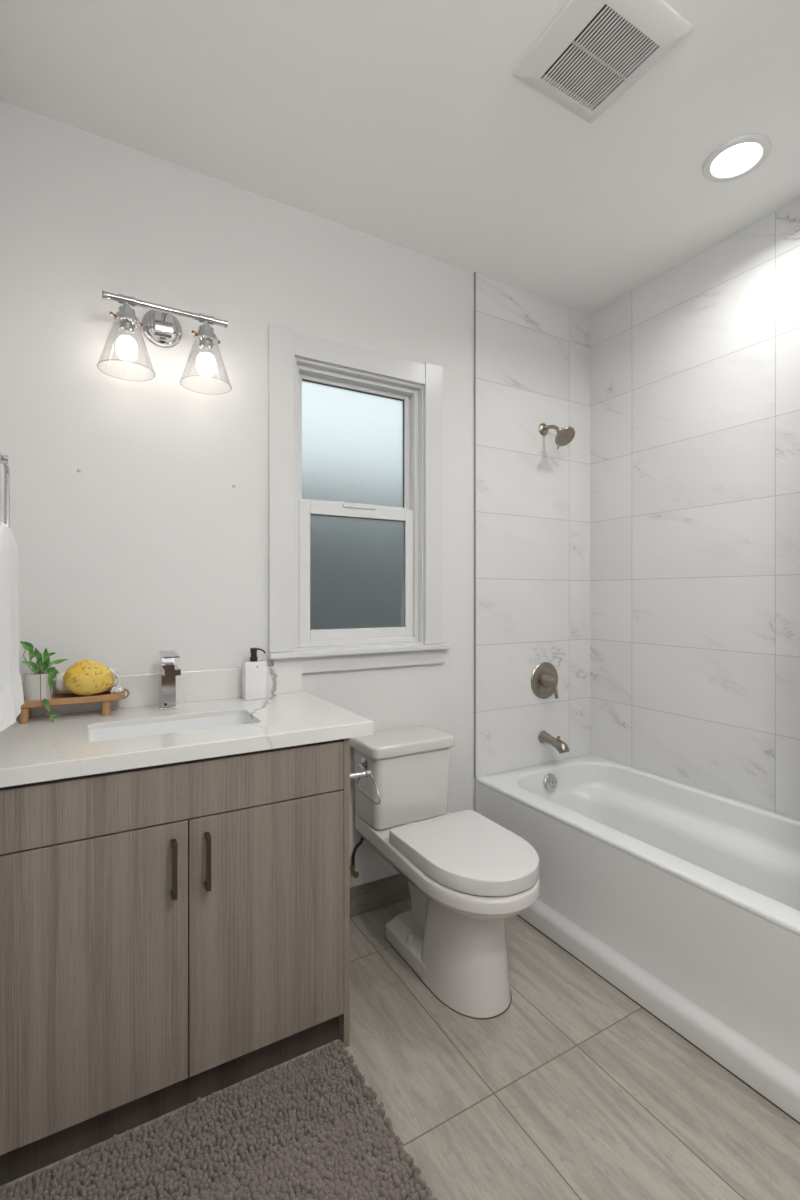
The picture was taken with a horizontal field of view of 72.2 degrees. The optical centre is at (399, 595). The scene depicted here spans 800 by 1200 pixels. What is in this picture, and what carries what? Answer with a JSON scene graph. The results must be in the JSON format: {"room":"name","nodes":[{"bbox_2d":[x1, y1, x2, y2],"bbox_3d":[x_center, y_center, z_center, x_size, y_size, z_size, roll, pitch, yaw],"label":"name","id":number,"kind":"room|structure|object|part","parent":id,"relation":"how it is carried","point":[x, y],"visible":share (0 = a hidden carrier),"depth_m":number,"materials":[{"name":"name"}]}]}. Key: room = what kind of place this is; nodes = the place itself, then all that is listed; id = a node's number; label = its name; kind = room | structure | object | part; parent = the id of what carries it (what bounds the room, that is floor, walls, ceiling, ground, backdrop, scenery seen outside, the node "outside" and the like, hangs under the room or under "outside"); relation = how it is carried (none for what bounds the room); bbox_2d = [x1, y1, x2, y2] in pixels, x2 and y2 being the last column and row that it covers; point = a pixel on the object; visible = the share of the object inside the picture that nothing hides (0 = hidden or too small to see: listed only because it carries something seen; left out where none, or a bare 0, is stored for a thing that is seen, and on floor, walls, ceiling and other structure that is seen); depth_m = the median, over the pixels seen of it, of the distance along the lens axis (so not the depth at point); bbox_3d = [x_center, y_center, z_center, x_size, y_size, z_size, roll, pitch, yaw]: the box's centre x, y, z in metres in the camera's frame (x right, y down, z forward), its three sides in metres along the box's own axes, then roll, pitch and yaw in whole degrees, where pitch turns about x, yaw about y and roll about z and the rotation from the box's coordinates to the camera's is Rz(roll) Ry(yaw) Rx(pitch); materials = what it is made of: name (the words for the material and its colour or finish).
{"room":"bathroom","nodes":[
{"label":"bathroom","id":0,"kind":"room"},
{"bbox_2d":[0,100,476,887],"bbox_3d":[-0.129,-0.093,2.322,2.730,2.777,0.120,0,0,-30],"label":"wall","id":1,"kind":"structure","parent":0,"point":[131,556],"depth_m":1.88,"materials":[{"name":"white paint"}]},
{"bbox_2d":[17,664,301,717],"bbox_3d":[-0.784,0.316,1.865,0.937,0.105,0.019,0,0,-30],"label":"backsplash","id":2,"kind":"structure","parent":1,"relation":"attached to","point":[215,684],"depth_m":1.89,"materials":[{"name":"white stone"}]},
{"bbox_2d":[97,290,231,394],"bbox_3d":[-0.756,-0.834,1.781,0.401,0.271,0.194,0,0,-30],"label":"vanity light","id":3,"kind":"object","parent":1,"relation":"attached to","point":[159,325],"visible":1,"depth_m":1.80,"materials":[{"name":"silver metal"}]},
{"bbox_3d":[-0.852,-0.777,1.709,0.059,0.059,0.059,0,0,-30],"label":"bulb","id":4,"kind":"part","parent":3,"relation":"part of","materials":[{"name":"white glass"}]},
{"bbox_2d":[119,320,134,333],"bbox_3d":[-0.852,-0.838,1.709,0.044,0.034,0.044,0,0,-30],"label":"socket","id":5,"kind":"object","parent":3,"relation":"attached to","point":[125,326],"depth_m":1.69,"materials":[{"name":"silver metal"}]},
{"bbox_3d":[-0.802,-0.905,1.852,0.128,0.128,0.024,0,0,-30],"label":"plate","id":6,"kind":"part","parent":3,"relation":"part of","materials":[{"name":"silver metal"}]},
{"bbox_2d":[199,338,212,349],"bbox_3d":[-0.646,-0.838,1.827,0.044,0.034,0.044,0,0,-30],"label":"socket","id":7,"kind":"object","parent":3,"relation":"attached to","point":[204,343],"depth_m":1.81,"materials":[{"name":"silver metal"}]},
{"bbox_3d":[-0.646,-0.777,1.827,0.059,0.059,0.059,0,0,-30],"label":"bulb","id":8,"kind":"part","parent":3,"relation":"part of","materials":[{"name":"white glass"}]},
{"bbox_2d":[350,837,362,877],"bbox_3d":[-0.175,1.025,2.189,0.052,0.174,0.062,0,0,-30],"label":"supply hose","id":9,"kind":"object","parent":1,"relation":"attached to","point":[355,874],"visible":0.88,"depth_m":2.18,"materials":[{"name":"black plastic"}]},
{"bbox_2d":[267,323,450,672],"bbox_3d":[-0.164,-0.354,2.275,0.807,1.305,0.163,0,0,-30],"label":"window","id":10,"kind":"structure","parent":1,"relation":"in","point":[355,459],"depth_m":2.27,"materials":[{"name":"white paint"}]},
{"bbox_3d":[-0.445,-0.398,2.060,0.097,1.219,0.020,0,0,-30],"label":"casing","id":11,"kind":"part","parent":10,"relation":"part of","materials":[{"name":"white paint"}]},
{"bbox_3d":[-0.191,-0.625,2.313,0.483,0.485,0.006,0,0,-30],"label":"pane","id":12,"kind":"part","parent":10,"relation":"part of","materials":[{"name":"white"}]},
{"bbox_3d":[-0.191,-0.623,2.313,0.523,0.525,0.030,0,0,-30],"label":"sash","id":13,"kind":"part","parent":10,"relation":"part of","materials":[{"name":"white plastic"}]},
{"bbox_3d":[-0.175,-0.095,2.284,0.523,0.556,0.032,0,0,-30],"label":"sash","id":14,"kind":"part","parent":10,"relation":"part of","materials":[{"name":"white plastic"}]},
{"bbox_3d":[-0.172,-0.093,2.287,0.445,0.468,0.006,0,0,-30],"label":"pane","id":15,"kind":"part","parent":10,"relation":"part of","materials":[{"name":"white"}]},
{"bbox_3d":[-0.179,-0.350,2.292,0.587,1.120,0.117,0,0,-30],"label":"frame","id":16,"kind":"part","parent":10,"relation":"part of","materials":[{"name":"white plastic"}]},
{"bbox_3d":[-0.149,-0.956,2.231,0.586,0.087,0.017,0,0,-30],"label":"casing","id":17,"kind":"part","parent":10,"relation":"part of","materials":[{"name":"white paint"}]},
{"bbox_3d":[0.145,-0.398,2.399,0.090,1.219,0.020,0,0,-30],"label":"casing","id":18,"kind":"part","parent":10,"relation":"part of","materials":[{"name":"white paint"}]},
{"bbox_2d":[350,873,410,917],"bbox_3d":[-0.053,1.237,2.291,0.830,0.116,0.010,0,0,-30],"label":"baseboard","id":19,"kind":"structure","parent":1,"relation":"attached to","point":[370,896],"depth_m":2.26,"materials":[{"name":"stone"}]},
{"bbox_2d":[0,0,799,313],"bbox_3d":[0.643,-1.532,0.978,2.730,0.100,3.220,0,0,-30],"label":"ceiling","id":20,"kind":"structure","parent":0,"point":[408,124],"depth_m":1.68,"materials":[{"name":"white paint"}]},
{"bbox_2d":[512,0,691,122],"bbox_3d":[0.539,-1.470,1.490,0.325,0.024,0.332,0,0,-30],"label":"ceiling vent","id":21,"kind":"object","parent":20,"relation":"in","point":[589,49],"visible":1,"depth_m":1.47,"materials":[{"name":"white plastic"}]},
{"bbox_2d":[702,133,771,181],"bbox_3d":[1.139,-1.476,1.859,0.200,0.012,0.200,0,0,-30],"label":"recessed light","id":22,"kind":"object","parent":20,"relation":"in","point":[739,156],"visible":1,"depth_m":1.85,"materials":[{"name":"white plastic"}]},
{"bbox_2d":[0,899,799,1199],"bbox_3d":[0.643,1.320,0.978,2.730,0.050,3.220,0,0,-30],"label":"floor","id":23,"kind":"structure","parent":0,"point":[575,1091],"depth_m":1.42,"materials":[{"name":"tile"}]},
{"bbox_2d":[0,738,349,1185],"bbox_3d":[-0.661,0.851,1.593,0.879,0.888,0.610,0,0,-30],"label":"vanity cabinet","id":24,"kind":"object","parent":23,"relation":"on","point":[173,935],"visible":0.98,"depth_m":1.33,"materials":[{"name":"laminate"}]},
{"bbox_3d":[-0.721,0.876,1.258,0.438,0.638,0.024,0,0,-30],"label":"door","id":25,"kind":"part","parent":24,"relation":"part of","materials":[{"name":"beige laminate"}]},
{"bbox_3d":[-0.539,0.485,1.362,0.858,0.136,0.024,0,0,-30],"label":"drawer","id":26,"kind":"part","parent":24,"relation":"part of","materials":[{"name":"beige laminate"}]},
{"bbox_3d":[-0.546,0.662,1.326,0.012,0.135,0.032,0,0,-30],"label":"handle","id":27,"kind":"part","parent":24,"relation":"part of","materials":[{"name":"brown metal"}]},
{"bbox_2d":[0,664,373,787],"bbox_3d":[-0.635,0.335,1.620,0.951,0.144,0.591,0,0,-30],"label":"countertop","id":28,"kind":"structure","parent":24,"relation":"on","point":[40,749],"depth_m":1.55,"materials":[{"name":"white stone"}]},
{"bbox_2d":[19,688,129,723],"bbox_3d":[-0.998,0.331,1.663,0.321,0.074,0.106,0,0,-30],"label":"wooden tray","id":29,"kind":"object","parent":28,"relation":"on","point":[106,697],"visible":0.71,"depth_m":1.64,"materials":[{"name":"brown wood"}]},
{"bbox_3d":[-1.081,0.346,1.577,0.025,0.044,0.025,0,0,-30],"label":"leg","id":30,"kind":"part","parent":29,"relation":"part of","materials":[{"name":"brown wood"}]},
{"bbox_2d":[20,641,67,722],"bbox_3d":[-1.042,0.251,1.615,0.116,0.238,0.096,0,0,-11],"label":"potted plant","id":31,"kind":"object","parent":29,"relation":"on","point":[38,684],"visible":1,"depth_m":1.59,"materials":[{"name":"green plant"}]},
{"bbox_3d":[-1.063,0.268,1.613,0.075,0.081,0.075,0,0,-30],"label":"pot","id":32,"kind":"part","parent":31,"relation":"part of","materials":[{"name":"white ceramic"}]},
{"bbox_2d":[55,668,117,693],"bbox_3d":[-0.973,0.267,1.707,0.169,0.072,0.064,0,0,-30],"label":"washcloth","id":33,"kind":"object","parent":29,"relation":"on","point":[60,688],"visible":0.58,"depth_m":1.66,"materials":[{"name":"white fabric"}]},
{"bbox_2d":[63,660,114,695],"bbox_3d":[-0.946,0.249,1.671,0.137,0.107,0.055,0,0,-30],"label":"sponge","id":34,"kind":"object","parent":29,"relation":"on","point":[84,677],"visible":0.99,"depth_m":1.65,"materials":[{"name":"yellow"}]},
{"bbox_3d":[-0.901,0.346,1.681,0.025,0.044,0.025,0,0,-30],"label":"leg","id":35,"kind":"part","parent":29,"relation":"part of","materials":[{"name":"brown wood"}]},
{"bbox_2d":[110,671,123,692],"bbox_3d":[-0.879,0.267,1.703,0.037,0.070,0.062,0,0,-30],"label":"cord","id":36,"kind":"object","parent":29,"relation":"on","point":[116,689],"visible":1,"depth_m":1.68,"materials":[{"name":"white fabric"}]},
{"bbox_2d":[158,650,180,709],"bbox_3d":[-0.735,0.276,1.748,0.052,0.185,0.152,0,0,-30],"label":"faucet","id":37,"kind":"object","parent":28,"relation":"on","point":[169,670],"visible":1,"depth_m":1.77,"materials":[{"name":"silver metal"}]},
{"bbox_3d":[-0.759,0.365,1.790,0.052,0.005,0.056,0,0,-30],"label":"plate","id":38,"kind":"part","parent":37,"relation":"part of","materials":[{"name":"silver metal"}]},
{"bbox_3d":[-0.741,0.189,1.759,0.046,0.012,0.123,0,0,-30],"label":"lever","id":39,"kind":"part","parent":37,"relation":"part of","materials":[{"name":"silver metal"}]},
{"bbox_3d":[-0.727,0.238,1.735,0.046,0.030,0.122,0,0,-30],"label":"spout","id":40,"kind":"part","parent":37,"relation":"part of","materials":[{"name":"silver metal"}]},
{"bbox_2d":[88,713,255,741],"bbox_3d":[-0.645,0.461,1.579,0.465,0.154,0.249,0,0,-30],"label":"undermount sink","id":41,"kind":"object","parent":28,"relation":"in","point":[154,728],"visible":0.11,"depth_m":1.67,"materials":[{"name":"white ceramic"}]},
{"bbox_2d":[242,648,266,699],"bbox_3d":[-0.516,0.278,1.949,0.077,0.180,0.072,0,0,-30],"label":"soap dispenser","id":42,"kind":"object","parent":28,"relation":"on","point":[254,671],"visible":1,"depth_m":1.94,"materials":[{"name":"white ceramic"}]},
{"bbox_3d":[-0.479,0.662,1.365,0.012,0.135,0.032,0,0,-30],"label":"handle","id":43,"kind":"part","parent":24,"relation":"part of","materials":[{"name":"brown metal"}]},
{"bbox_3d":[-0.347,0.876,1.472,0.416,0.638,0.024,0,0,-30],"label":"door","id":44,"kind":"part","parent":24,"relation":"part of","materials":[{"name":"beige laminate"}]},
{"bbox_3d":[-0.296,0.851,1.821,0.018,0.888,0.578,0,0,-30],"label":"panel","id":45,"kind":"part","parent":24,"relation":"part of","materials":[{"name":"laminate"}]},
{"bbox_2d":[350,770,380,804],"bbox_3d":[-0.135,0.573,1.660,0.102,0.100,0.158,0,0,-30],"label":"toilet paper holder","id":46,"kind":"object","parent":24,"relation":"attached to","point":[367,773],"visible":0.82,"depth_m":1.66,"materials":[{"name":"silver metal"}]},
{"bbox_3d":[-0.135,0.547,1.661,0.102,0.048,0.048,0,0,-30],"label":"post","id":47,"kind":"part","parent":46,"relation":"part of","materials":[{"name":"silver metal"}]},
{"bbox_2d":[0,1040,437,1199],"bbox_3d":[-0.391,1.280,1.140,0.844,0.028,0.548,0,0,-30],"label":"bath rug","id":48,"kind":"object","parent":23,"relation":"on","point":[311,1128],"visible":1,"depth_m":1.25,"materials":[{"name":"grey fabric"}]},
{"bbox_2d":[350,725,539,1019],"bbox_3d":[0.153,0.926,1.949,0.410,0.737,0.788,0,0,-30],"label":"toilet","id":49,"kind":"object","parent":23,"relation":"on","point":[466,873],"visible":0.99,"depth_m":1.82,"materials":[{"name":"white ceramic"}]},
{"bbox_3d":[-0.135,0.645,2.068,0.028,0.054,0.089,0,0,-30],"label":"flush lever","id":50,"kind":"part","parent":49,"relation":"part of","materials":[{"name":"silver metal"}]},
{"bbox_3d":[0.007,0.737,2.189,0.344,0.264,0.210,0,0,-30],"label":"tank","id":51,"kind":"part","parent":49,"relation":"part of","materials":[{"name":"white ceramic"}]},
{"bbox_3d":[0.009,0.581,2.187,0.372,0.046,0.232,0,0,-30],"label":"tank lid","id":52,"kind":"part","parent":49,"relation":"part of","materials":[{"name":"white ceramic"}]},
{"bbox_3d":[0.161,0.936,1.953,0.391,0.130,0.788,0,0,-30],"label":"bowl","id":53,"kind":"part","parent":49,"relation":"part of","materials":[{"name":"white ceramic"}]},
{"bbox_3d":[0.237,0.856,1.836,0.374,0.049,0.491,0,0,-30],"label":"lid","id":54,"kind":"part","parent":49,"relation":"part of","materials":[{"name":"white plastic"}]},
{"bbox_3d":[0.235,0.884,1.841,0.364,0.004,0.484,0,0,-30],"label":"seat","id":55,"kind":"part","parent":49,"relation":"part of","materials":[{"name":"white plastic"}]},
{"bbox_2d":[475,754,799,1124],"bbox_3d":[1.038,1.065,2.031,0.792,0.460,1.526,0,0,-30],"label":"bathtub","id":56,"kind":"object","parent":23,"relation":"on","point":[683,898],"visible":0.98,"depth_m":1.85,"materials":[{"name":"white ceramic"}]},
{"bbox_3d":[0.718,0.894,2.622,0.080,0.082,0.036,0,0,-30],"label":"overflow plate","id":57,"kind":"part","parent":56,"relation":"part of","materials":[{"name":"silver metal"}]},
{"bbox_2d":[476,754,799,936],"bbox_3d":[1.054,1.026,2.041,0.756,0.382,1.526,0,0,-30],"label":"basin","id":58,"kind":"object","parent":56,"relation":"in","point":[622,850],"depth_m":2.06,"materials":[{"name":"white ceramic"}]},
{"bbox_2d":[476,273,589,777],"bbox_3d":[0.673,-0.321,2.708,0.755,2.322,0.009,0,0,-30],"label":"tiled wall","id":59,"kind":"structure","parent":0,"point":[533,350],"depth_m":2.68,"materials":[{"name":"tile"}]},
{"bbox_2d":[474,272,475,777],"bbox_3d":[0.344,-0.323,2.518,0.004,2.319,0.011,0,0,-30],"label":"trim","id":60,"kind":"structure","parent":59,"relation":"attached to","point":[474,272],"depth_m":2.52,"materials":[{"name":"silver metal"}]},
{"bbox_2d":[531,662,558,698],"bbox_3d":[0.741,0.423,2.689,0.182,0.182,0.092,0,0,-30],"label":"shower valve","id":61,"kind":"object","parent":59,"relation":"attached to","point":[544,678],"visible":1,"depth_m":2.70,"materials":[{"name":"silver metal"}]},
{"bbox_3d":[0.743,0.444,2.685,0.072,0.114,0.084,0,0,-30],"label":"lever handle","id":62,"kind":"part","parent":61,"relation":"part of","materials":[{"name":"silver metal"}]},
{"bbox_2d":[538,731,568,753],"bbox_3d":[0.750,0.714,2.653,0.062,0.085,0.164,0,0,-30],"label":"tub spout","id":63,"kind":"object","parent":59,"relation":"attached to","point":[559,745],"visible":1,"depth_m":2.63,"materials":[{"name":"silver metal"}]},
{"bbox_2d":[539,423,574,448],"bbox_3d":[0.757,-0.780,2.646,0.104,0.150,0.183,0,0,-30],"label":"shower","id":64,"kind":"object","parent":59,"relation":"attached to","point":[564,436],"visible":1,"depth_m":2.61,"materials":[{"name":"silver metal"}]},
{"bbox_3d":[0.741,-0.807,2.675,0.019,0.058,0.116,0,0,-30],"label":"arm","id":65,"kind":"part","parent":64,"relation":"part of","materials":[{"name":"silver metal"}]},
{"bbox_2d":[590,198,799,819],"bbox_3d":[1.455,-0.093,2.205,0.100,2.777,1.660,0,0,-30],"label":"wall","id":66,"kind":"structure","parent":0,"point":[695,369],"depth_m":2.37,"materials":[{"name":"tile"}]},
{"bbox_3d":[-0.493,-0.094,0.314,0.100,2.777,3.000,0,0,-30],"label":"wall","id":67,"kind":"structure","parent":0,"visible":0},
{"bbox_2d":[0,451,9,527],"bbox_3d":[-0.871,-0.222,1.152,0.078,0.184,0.170,0,0,-30],"label":"towel ring","id":68,"kind":"object","parent":67,"relation":"attached to","point":[4,459],"visible":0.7,"depth_m":1.23,"materials":[{"name":"silver metal"}]},
{"bbox_3d":[-0.871,-0.290,1.152,0.078,0.048,0.048,0,0,-30],"label":"post","id":69,"kind":"part","parent":68,"relation":"part of","materials":[{"name":"silver metal"}]},
{"bbox_2d":[0,521,23,731],"bbox_3d":[-0.875,0.051,1.185,0.091,0.423,0.344,0,0,-30],"label":"hand towel","id":70,"kind":"object","parent":68,"relation":"hanging from","point":[11,690],"visible":1,"depth_m":1.12,"materials":[{"name":"white fabric"}]}
]}

